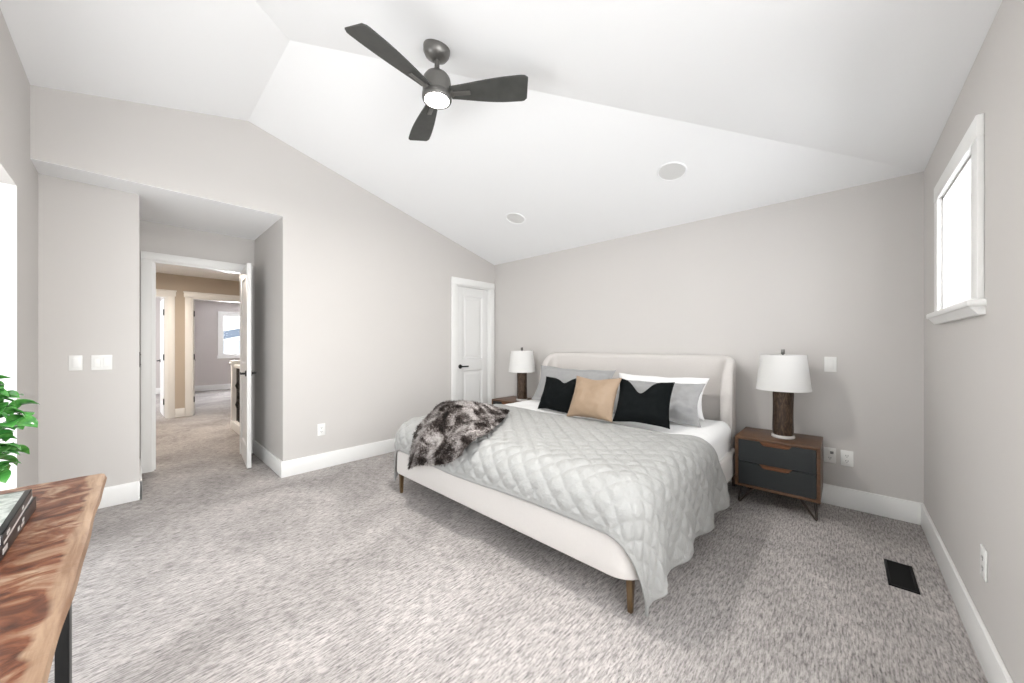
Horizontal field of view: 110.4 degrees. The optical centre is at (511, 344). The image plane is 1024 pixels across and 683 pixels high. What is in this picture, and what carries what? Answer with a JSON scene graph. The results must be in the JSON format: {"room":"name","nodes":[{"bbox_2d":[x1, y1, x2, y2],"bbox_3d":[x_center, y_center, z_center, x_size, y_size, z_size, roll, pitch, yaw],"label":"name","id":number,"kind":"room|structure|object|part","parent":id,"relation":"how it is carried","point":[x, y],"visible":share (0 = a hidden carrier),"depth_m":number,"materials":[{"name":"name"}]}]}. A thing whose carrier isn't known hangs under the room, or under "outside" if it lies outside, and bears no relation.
{"room":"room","nodes":[
{"label":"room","id":0,"kind":"room"},
{"bbox_2d":[0,9,37,487],"bbox_3d":[-1.710,-0.306,0.849,4.861,3.100,0.200,0,0,43],"label":"wall","id":1,"kind":"structure","parent":0,"point":[17,168],"depth_m":2.14,"materials":[{"name":"grey paint"}]},
{"bbox_2d":[0,182,16,490],"bbox_3d":[-1.710,0.168,0.849,3.257,2.152,0.200,0,0,43],"label":"window","id":2,"kind":"structure","parent":1,"relation":"in","point":[8,192],"depth_m":2.01,"materials":[{"name":"white paint"}]},
{"bbox_2d":[38,173,138,487],"bbox_3d":[-3.507,0.018,2.919,0.830,2.452,0.610,0,0,43],"label":"wall","id":3,"kind":"structure","parent":0,"point":[88,234],"depth_m":2.66,"materials":[{"name":"grey paint"}]},
{"bbox_2d":[68,355,82,370],"bbox_3d":[-3.213,0.134,2.618,0.010,0.112,0.066,0,0,43],"label":"light switch","id":4,"kind":"object","parent":3,"relation":"attached to","point":[75,362],"visible":1,"depth_m":2.62,"materials":[{"name":"white plastic"}]},
{"bbox_2d":[91,355,111,369],"bbox_3d":[-3.126,0.134,2.710,0.012,0.114,0.106,0,0,43],"label":"light switch","id":5,"kind":"object","parent":3,"relation":"attached to","point":[98,362],"visible":1,"depth_m":2.71,"materials":[{"name":"white plastic"}]},
{"bbox_2d":[98,459,141,508],"bbox_3d":[-3.447,1.168,2.956,0.826,0.152,0.506,0,0,43],"label":"baseboard","id":6,"kind":"structure","parent":3,"relation":"attached to","point":[127,492],"depth_m":2.78,"materials":[{"name":"white paint"}]},
{"bbox_2d":[139,220,253,458],"bbox_3d":[-3.080,0.018,4.071,0.120,2.452,2.856,0,0,43],"label":"wall","id":7,"kind":"structure","parent":3,"relation":"in","point":[153,237],"depth_m":3.69,"materials":[{"name":"grey paint"}]},
{"bbox_2d":[141,251,252,473],"bbox_3d":[-3.322,0.169,3.795,0.143,2.151,0.890,0,0,43],"label":"door frame","id":8,"kind":"structure","parent":3,"relation":"attached to","point":[149,260],"depth_m":3.48,"materials":[{"name":"white paint"}]},
{"bbox_2d":[156,297,239,387],"bbox_3d":[-9.036,-0.006,8.990,0.120,2.500,5.800,0,0,43],"label":"wall","id":9,"kind":"structure","parent":0,"point":[209,370],"depth_m":9.69,"materials":[{"name":"grey paint"}]},
{"bbox_2d":[156,383,230,393],"bbox_3d":[-8.986,1.168,8.944,0.016,0.152,5.600,0,0,43],"label":"baseboard","id":10,"kind":"structure","parent":9,"relation":"attached to","point":[215,386],"depth_m":9.72,"materials":[{"name":"white paint"}]},
{"bbox_2d":[217,311,239,358],"bbox_3d":[-7.727,-0.276,10.347,0.120,1.310,1.330,0,0,43],"label":"window","id":11,"kind":"structure","parent":9,"relation":"in","point":[221,314],"depth_m":9.95,"materials":[{"name":"white paint"}]},
{"bbox_3d":[-7.752,-0.276,10.371,0.050,1.140,1.130,0,0,43],"label":"sash","id":12,"kind":"part","parent":11,"relation":"part of","materials":[{"name":"white paint"}]},
{"bbox_2d":[156,273,239,408],"bbox_3d":[-5.477,-0.006,6.486,0.120,2.500,4.400,0,0,43],"label":"wall","id":13,"kind":"structure","parent":0,"point":[180,283],"depth_m":6.15,"materials":[{"name":"beige paint"}]},
{"bbox_2d":[156,298,164,416],"bbox_3d":[-6.213,0.218,6.301,0.714,2.028,0.086,0,0,42],"label":"door","id":14,"kind":"structure","parent":13,"relation":"in","point":[162,302],"depth_m":6.29,"materials":[{"name":"white paint"}]},
{"bbox_3d":[-6.202,-0.238,6.325,0.490,0.875,0.036,0,0,42],"label":"panel","id":15,"kind":"part","parent":14,"relation":"part of","materials":[{"name":"white paint"}]},
{"bbox_3d":[-6.202,0.697,6.325,0.490,0.675,0.036,0,0,42],"label":"panel","id":16,"kind":"part","parent":14,"relation":"part of","materials":[{"name":"white paint"}]},
{"bbox_2d":[156,289,176,417],"bbox_3d":[-6.126,0.158,5.764,0.158,2.172,1.002,0,0,43],"label":"door frame","id":17,"kind":"structure","parent":13,"relation":"attached to","point":[169,295],"depth_m":6.03,"materials":[{"name":"white paint"}]},
{"bbox_2d":[175,408,184,417],"bbox_3d":[-5.721,1.168,6.125,0.016,0.152,0.124,0,0,43],"label":"baseboard","id":18,"kind":"structure","parent":13,"relation":"attached to","point":[179,412],"depth_m":6.12,"materials":[{"name":"white paint"}]},
{"bbox_2d":[194,300,194,413],"bbox_3d":[-5.925,0.218,6.616,0.706,2.028,0.086,0,0,44],"label":"door","id":19,"kind":"structure","parent":13,"relation":"in","point":[194,300],"depth_m":6.37,"materials":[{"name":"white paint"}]},
{"bbox_2d":[183,291,239,416],"bbox_3d":[-5.387,0.158,6.554,0.158,2.172,1.002,0,0,43],"label":"door frame","id":20,"kind":"structure","parent":13,"relation":"attached to","point":[190,297],"depth_m":6.22,"materials":[{"name":"white paint"}]},
{"bbox_2d":[30,85,494,460],"bbox_3d":[-1.774,-0.396,3.823,0.120,3.280,4.298,0,0,43],"label":"wall","id":21,"kind":"structure","parent":0,"point":[365,284],"depth_m":3.54,"materials":[{"name":"grey paint"}]},
{"bbox_2d":[317,423,324,435],"bbox_3d":[-1.917,0.852,3.577,0.007,0.120,0.075,0,0,43],"label":"wall outlet","id":22,"kind":"object","parent":21,"relation":"attached to","point":[320,427],"visible":1,"depth_m":3.57,"materials":[{"name":"white plastic"}]},
{"bbox_2d":[281,438,394,477],"bbox_3d":[-1.484,1.168,4.033,0.016,0.152,1.962,0,0,43],"label":"baseboard","id":23,"kind":"structure","parent":21,"relation":"attached to","point":[292,467],"depth_m":3.66,"materials":[{"name":"white paint"}]},
{"bbox_2d":[458,286,487,404],"bbox_3d":[-0.552,0.214,5.057,0.086,2.036,0.575,0,0,43],"label":"door","id":24,"kind":"structure","parent":21,"relation":"in","point":[472,303],"depth_m":5.07,"materials":[{"name":"white paint"}]},
{"bbox_3d":[-0.571,-0.242,5.074,0.036,0.883,0.365,0,0,43],"label":"panel","id":25,"kind":"part","parent":24,"relation":"part of","materials":[{"name":"white paint"}]},
{"bbox_3d":[-0.571,0.697,5.074,0.036,0.675,0.365,0,0,43],"label":"panel","id":26,"kind":"part","parent":24,"relation":"part of","materials":[{"name":"white paint"}]},
{"bbox_2d":[451,276,494,404],"bbox_3d":[-0.581,0.165,5.083,0.143,2.158,0.791,0,0,43],"label":"door frame","id":27,"kind":"structure","parent":21,"relation":"attached to","point":[455,281],"depth_m":4.91,"materials":[{"name":"white paint"}]},
{"bbox_2d":[254,220,278,457],"bbox_3d":[-2.562,0.018,3.802,1.004,2.452,0.120,0,0,43],"label":"wall","id":28,"kind":"structure","parent":0,"point":[266,246],"depth_m":3.74,"materials":[{"name":"grey paint"}]},
{"bbox_2d":[239,263,256,467],"bbox_3d":[-2.831,0.207,3.784,0.136,2.049,0.619,0,0,-42],"label":"door","id":29,"kind":"structure","parent":28,"relation":"in","point":[246,372],"depth_m":3.57,"materials":[{"name":"white paint"}]},
{"bbox_3d":[-2.832,-0.249,3.784,0.036,0.896,0.408,0,0,-42],"label":"panel","id":30,"kind":"part","parent":29,"relation":"part of","materials":[{"name":"white paint"}]},
{"bbox_3d":[-2.832,0.697,3.784,0.036,0.675,0.408,0,0,-42],"label":"panel","id":31,"kind":"part","parent":29,"relation":"part of","materials":[{"name":"white paint"}]},
{"bbox_3d":[-2.626,0.289,3.553,0.022,0.110,0.002,0,0,-42],"label":"latch plate","id":32,"kind":"part","parent":29,"relation":"part of","materials":[{"name":"silver metal"}]},
{"bbox_2d":[253,440,281,476],"bbox_3d":[-2.556,1.168,3.703,1.116,0.152,0.016,0,0,43],"label":"baseboard","id":33,"kind":"structure","parent":28,"relation":"attached to","point":[273,462],"depth_m":3.65,"materials":[{"name":"white paint"}]},
{"bbox_2d":[0,0,1001,302],"bbox_3d":[-4.172,-1.646,4.673,13.282,0.900,6.332,0,0,43],"label":"ceiling","id":34,"kind":"structure","parent":0,"point":[762,103],"depth_m":2.31,"materials":[{"name":"white paint"}]},
{"bbox_2d":[345,23,527,140],"bbox_3d":[-0.520,-1.602,2.056,0.976,0.338,0.916,0,0,43],"label":"ceiling fan","id":35,"kind":"object","parent":34,"relation":"hanging from","point":[438,93],"visible":1,"depth_m":2.04,"materials":[{"name":"black metal"}]},
{"bbox_3d":[-0.614,-1.483,1.839,0.150,0.045,0.458,0,0,34],"label":"blade","id":36,"kind":"part","parent":35,"relation":"part of","materials":[{"name":"black wood"}]},
{"bbox_3d":[-0.581,-1.483,2.377,0.150,0.045,0.458,0,0,-26],"label":"blade","id":37,"kind":"part","parent":35,"relation":"part of","materials":[{"name":"black wood"}]},
{"bbox_3d":[-0.443,-1.642,2.098,0.044,0.100,0.044,0,0,43],"label":"down rod","id":38,"kind":"part","parent":35,"relation":"part of","materials":[{"name":"black metal"}]},
{"bbox_2d":[425,92,448,107],"bbox_3d":[-0.443,-1.448,2.098,0.142,0.029,0.142,0,0,43],"label":"diffuser","id":39,"kind":"object","parent":35,"relation":"attached to","point":[432,99],"depth_m":2.08,"materials":[{"name":"white glass"}]},
{"bbox_3d":[-0.133,-1.483,2.074,0.458,0.045,0.150,0,0,5],"label":"blade","id":40,"kind":"part","parent":35,"relation":"part of","materials":[{"name":"black wood"}]},
{"bbox_2d":[506,213,524,223],"bbox_3d":[0.038,-1.404,3.953,0.218,0.064,0.224,0,0,-43],"label":"ceiling speaker","id":41,"kind":"object","parent":34,"relation":"attached to","point":[515,218],"visible":1,"depth_m":3.95,"materials":[{"name":"white paint"}]},
{"bbox_2d":[657,162,686,180],"bbox_3d":[1.284,-1.391,2.858,0.218,0.064,0.224,0,0,-43],"label":"ceiling speaker","id":42,"kind":"object","parent":34,"relation":"attached to","point":[670,171],"visible":1,"depth_m":2.85,"materials":[{"name":"white paint"}]},
{"bbox_2d":[47,389,987,682],"bbox_3d":[-4.029,1.294,4.621,13.381,0.100,6.431,0,0,43],"label":"floor","id":43,"kind":"structure","parent":0,"point":[224,570],"depth_m":1.79,"materials":[{"name":"carpet"}]},
{"bbox_2d":[0,473,106,682],"bbox_3d":[-1.010,0.864,0.600,1.795,0.761,0.377,0,0,43],"label":"console table","id":44,"kind":"object","parent":43,"relation":"on","point":[40,572],"visible":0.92,"depth_m":0.77,"materials":[{"name":"brown wood"}]},
{"bbox_2d":[0,496,35,561],"bbox_3d":[-1.342,0.465,0.830,0.400,0.036,0.231,0,0,44],"label":"book","id":45,"kind":"object","parent":44,"relation":"on","point":[31,507],"visible":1,"depth_m":0.91,"materials":[{"name":"black paper"}]},
{"bbox_2d":[0,489,32,546],"bbox_3d":[-1.338,0.433,0.834,0.370,0.027,0.216,0,0,43],"label":"book","id":46,"kind":"object","parent":45,"relation":"on","point":[13,505],"visible":1,"depth_m":0.91,"materials":[{"name":"white paper"}]},
{"bbox_2d":[0,491,23,525],"bbox_3d":[-1.336,0.420,0.831,0.352,0.001,0.193,0,0,43],"label":"picture","id":47,"kind":"object","parent":46,"relation":"on","point":[11,504],"depth_m":0.92},
{"bbox_2d":[0,375,38,482],"bbox_3d":[-1.591,0.287,1.036,0.287,0.391,0.255,0,0,43],"label":"potted plant","id":48,"kind":"object","parent":44,"relation":"on","point":[13,421],"visible":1,"depth_m":1.10,"materials":[{"name":"green plant"}]},
{"bbox_3d":[-1.540,0.885,1.069,0.070,0.718,0.269,0,0,43],"label":"leg","id":49,"kind":"part","parent":44,"relation":"part of","materials":[{"name":"black metal"}]},
{"bbox_2d":[229,360,239,434],"bbox_3d":[-3.593,0.739,4.818,1.650,1.010,0.140,0,0,43],"label":"stair railing","id":50,"kind":"object","parent":43,"relation":"on","point":[235,364],"visible":0.34,"depth_m":5.26,"materials":[{"name":"white paint"}]},
{"bbox_2d":[492,396,531,404],"bbox_3d":[0.062,0.982,4.694,0.512,0.530,0.420,0,0,43],"label":"nightstand","id":51,"kind":"object","parent":43,"relation":"on","point":[510,399],"visible":0.12,"depth_m":4.66,"materials":[{"name":"brown wood"}]},
{"bbox_2d":[509,347,534,400],"bbox_3d":[0.129,0.376,4.608,0.348,0.683,0.348,0,0,43],"label":"table lamp","id":52,"kind":"object","parent":51,"relation":"on","point":[521,363],"visible":1,"depth_m":4.50,"materials":[{"name":"fabric"}]},
{"bbox_3d":[0.129,0.213,4.608,0.348,0.272,0.348,0,0,43],"label":"lamp shade","id":53,"kind":"part","parent":52,"relation":"part of","materials":[{"name":"white fabric"}]},
{"bbox_2d":[397,353,735,613],"bbox_3d":[0.512,0.670,3.083,2.158,1.148,2.205,0,0,43],"label":"bed","id":54,"kind":"object","parent":43,"relation":"on","point":[594,548],"visible":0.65,"depth_m":2.55,"materials":[{"name":"beige fabric"}]},
{"bbox_3d":[-0.929,1.151,2.990,0.034,0.185,0.034,0,0,43],"label":"leg","id":55,"kind":"part","parent":54,"relation":"part of","materials":[{"name":"brown wood"}]},
{"bbox_3d":[0.551,1.151,1.655,0.034,0.185,0.034,0,0,43],"label":"leg","id":56,"kind":"part","parent":54,"relation":"part of","materials":[{"name":"brown wood"}]},
{"bbox_3d":[1.182,0.581,3.773,2.050,0.970,0.282,0,0,43],"label":"headboard","id":57,"kind":"part","parent":54,"relation":"part of","materials":[{"name":"beige fabric"}]},
{"bbox_3d":[1.951,1.151,3.131,0.034,0.185,0.034,0,0,43],"label":"leg","id":58,"kind":"part","parent":54,"relation":"part of","materials":[{"name":"brown"}]},
{"bbox_2d":[735,427,822,521],"bbox_3d":[2.096,0.982,2.794,0.512,0.530,0.420,0,0,43],"label":"nightstand","id":59,"kind":"object","parent":43,"relation":"on","point":[793,468],"visible":0.99,"depth_m":2.64,"materials":[{"name":"brown wood"}]},
{"bbox_3d":[1.852,1.173,2.800,0.122,0.147,0.047,0,0,43],"label":"hairpin leg","id":60,"kind":"part","parent":59,"relation":"part of","materials":[{"name":"brown metal"}]},
{"bbox_3d":[1.964,0.757,2.653,0.226,0.039,0.018,0,0,43],"label":"finger pull","id":61,"kind":"part","parent":59,"relation":"part of","materials":[{"name":"orange wood"}]},
{"bbox_3d":[1.964,0.931,2.653,0.226,0.039,0.018,0,0,43],"label":"finger pull","id":62,"kind":"part","parent":59,"relation":"part of","materials":[{"name":"orange wood"}]},
{"bbox_3d":[2.087,0.824,2.784,0.466,0.170,0.387,0,0,43],"label":"drawer","id":63,"kind":"part","parent":59,"relation":"part of","materials":[{"name":"grey paint"}]},
{"bbox_3d":[2.087,0.997,2.784,0.466,0.170,0.387,0,0,43],"label":"drawer","id":64,"kind":"part","parent":59,"relation":"part of","materials":[{"name":"grey paint"}]},
{"bbox_2d":[756,349,811,439],"bbox_3d":[2.105,0.376,2.762,0.348,0.683,0.348,0,0,43],"label":"table lamp","id":65,"kind":"object","parent":59,"relation":"on","point":[783,374],"visible":1,"depth_m":2.70,"materials":[{"name":"white fabric"}]},
{"bbox_3d":[2.105,0.213,2.762,0.348,0.272,0.348,0,0,43],"label":"lamp shade","id":66,"kind":"part","parent":65,"relation":"part of","materials":[{"name":"white fabric"}]},
{"bbox_3d":[2.119,1.173,2.551,0.122,0.147,0.047,0,0,43],"label":"hairpin leg","id":67,"kind":"part","parent":59,"relation":"part of","materials":[{"name":"brown metal"}]},
{"bbox_2d":[884,559,919,594],"bbox_3d":[2.093,1.241,1.915,0.110,0.006,0.300,0,0,43],"label":"floor vent","id":68,"kind":"object","parent":43,"relation":"in","point":[899,575],"visible":1,"depth_m":1.90,"materials":[{"name":"black metal"}]},
{"bbox_2d":[495,171,923,502],"bbox_3d":[1.359,-0.026,3.918,4.567,2.540,0.120,0,0,43],"label":"wall","id":69,"kind":"structure","parent":0,"point":[839,274],"depth_m":2.97,"materials":[{"name":"grey paint"}]},
{"bbox_2d":[730,478,923,524],"bbox_3d":[1.283,1.168,3.896,4.247,0.152,0.016,0,0,43],"label":"baseboard","id":70,"kind":"structure","parent":69,"relation":"attached to","point":[909,511],"depth_m":2.61,"materials":[{"name":"white paint"}]},
{"bbox_2d":[824,447,835,463],"bbox_3d":[2.485,0.862,2.780,0.072,0.118,0.007,0,0,43],"label":"wall outlet","id":71,"kind":"object","parent":69,"relation":"attached to","point":[831,459],"visible":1,"depth_m":2.78,"materials":[{"name":"white plastic"}]},
{"bbox_2d":[828,450,834,455],"bbox_3d":[2.484,0.839,2.760,0.040,0.044,0.023,0,0,43],"label":"plug","id":72,"kind":"object","parent":71,"relation":"attached to","point":[830,452],"visible":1,"depth_m":2.75,"materials":[{"name":"white plastic"}]},
{"bbox_2d":[824,357,836,371],"bbox_3d":[2.485,0.152,2.776,0.072,0.118,0.012,0,0,43],"label":"light switch","id":73,"kind":"object","parent":69,"relation":"attached to","point":[830,363],"visible":1,"depth_m":2.77,"materials":[{"name":"white plastic"}]},
{"bbox_2d":[841,450,852,466],"bbox_3d":[2.556,0.866,2.713,0.072,0.118,0.007,0,0,43],"label":"wall outlet","id":74,"kind":"object","parent":69,"relation":"attached to","point":[846,456],"visible":1,"depth_m":2.71,"materials":[{"name":"white plastic"}]},
{"bbox_2d":[924,0,1023,682],"bbox_3d":[1.419,-0.026,0.784,0.200,2.540,4.378,0,0,43],"label":"wall","id":75,"kind":"structure","parent":0,"point":[974,366],"depth_m":1.35,"materials":[{"name":"grey paint"}]},
{"bbox_2d":[926,113,986,323],"bbox_3d":[2.209,-0.514,1.672,0.238,0.790,0.956,0,0,43],"label":"window","id":76,"kind":"structure","parent":75,"relation":"in","point":[964,200],"depth_m":1.85,"materials":[{"name":"white paint"}]},
{"bbox_3d":[2.209,-0.150,1.672,0.238,0.062,0.956,0,0,43],"label":"sill","id":77,"kind":"part","parent":76,"relation":"part of","materials":[{"name":"white paint"}]},
{"bbox_2d":[921,504,1013,682],"bbox_3d":[1.403,1.168,0.925,0.016,0.152,4.162,0,0,43],"label":"baseboard","id":78,"kind":"structure","parent":75,"relation":"attached to","point":[994,669],"depth_m":1.53,"materials":[{"name":"white paint"}]},
{"bbox_2d":[980,544,987,582],"bbox_3d":[1.843,0.852,1.390,0.007,0.120,0.075,0,0,43],"label":"wall outlet","id":79,"kind":"object","parent":75,"relation":"attached to","point":[983,553],"visible":1,"depth_m":1.38,"materials":[{"name":"white plastic"}]},
{"bbox_3d":[-10.643,1.869,11.313,59.000,0.350,30.000,0,0,43],"label":"ground","id":80,"kind":"structure","parent":0,"visible":0},
{"bbox_2d":[224,329,239,353],"bbox_3d":[-11.260,0.744,20.136,2.650,7.000,9.150,0,0,43],"label":"house","id":81,"kind":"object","parent":80,"relation":"on","point":[230,346],"visible":0.02,"depth_m":16.58,"materials":[{"name":"white"}]},
{"bbox_3d":[0.480,0.774,3.049,1.958,0.230,1.930,0,0,43],"label":"mattress","id":82,"kind":"object","parent":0,"visible":0},
{"bbox_2d":[394,404,729,616],"bbox_3d":[0.260,0.910,2.805,2.306,0.603,1.530,0,0,43],"label":"quilt","id":83,"kind":"object","parent":82,"relation":"on","point":[652,492],"visible":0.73,"depth_m":1.97,"materials":[{"name":"white fabric"}]},
{"bbox_2d":[407,399,510,469],"bbox_3d":[-0.391,0.698,2.758,0.726,0.501,0.934,0,0,19],"label":"fur throw","id":84,"kind":"object","parent":83,"relation":"on","point":[443,435],"visible":1,"depth_m":2.58,"materials":[{"name":"grey fur"}]},
{"bbox_2d":[567,376,621,421],"bbox_3d":[0.673,0.444,2.970,0.194,0.353,0.456,0,0,-43],"label":"cushion","id":85,"kind":"object","parent":83,"relation":"on","point":[591,398],"visible":1,"depth_m":2.90,"materials":[{"name":"beige fabric"}]},
{"bbox_2d":[613,379,674,428],"bbox_3d":[1.016,0.444,2.763,0.430,0.342,0.193,0,0,34],"label":"cushion","id":86,"kind":"object","parent":83,"relation":"on","point":[651,406],"visible":0.99,"depth_m":2.71,"materials":[{"name":"black fabric"}]},
{"bbox_2d":[504,400,730,460],"bbox_3d":[0.627,0.773,3.206,2.109,0.263,1.302,0,0,43],"label":"sheet","id":87,"kind":"object","parent":82,"relation":"on","point":[716,433],"visible":0.21,"depth_m":2.81,"materials":[{"name":"white fabric"}]},
{"bbox_2d":[538,376,575,412],"bbox_3d":[0.440,0.475,3.427,0.181,0.334,0.454,0,0,-39],"label":"cushion","id":88,"kind":"object","parent":87,"relation":"on","point":[557,395],"visible":0.96,"depth_m":3.37,"materials":[{"name":"black fabric"}]},
{"bbox_2d":[532,365,615,399],"bbox_3d":[0.615,0.442,3.767,0.188,0.405,0.983,0,0,-43],"label":"pillow","id":89,"kind":"object","parent":87,"relation":"on","point":[564,375],"visible":0.38,"depth_m":3.82,"materials":[{"name":"grey fabric"}]},
{"bbox_2d":[607,377,704,426],"bbox_3d":[1.172,0.473,3.052,0.841,0.328,0.245,0,0,40],"label":"pillow","id":90,"kind":"object","parent":87,"relation":"on","point":[684,399],"visible":0.44,"depth_m":2.86,"materials":[{"name":"grey fabric"}]},
{"bbox_2d":[619,373,709,420],"bbox_3d":[1.347,0.461,3.303,0.219,0.350,0.847,0,0,-44],"label":"pillow","id":91,"kind":"object","parent":87,"relation":"on","point":[684,380],"visible":0.24,"depth_m":3.21,"materials":[{"name":"white fabric"}]}
]}

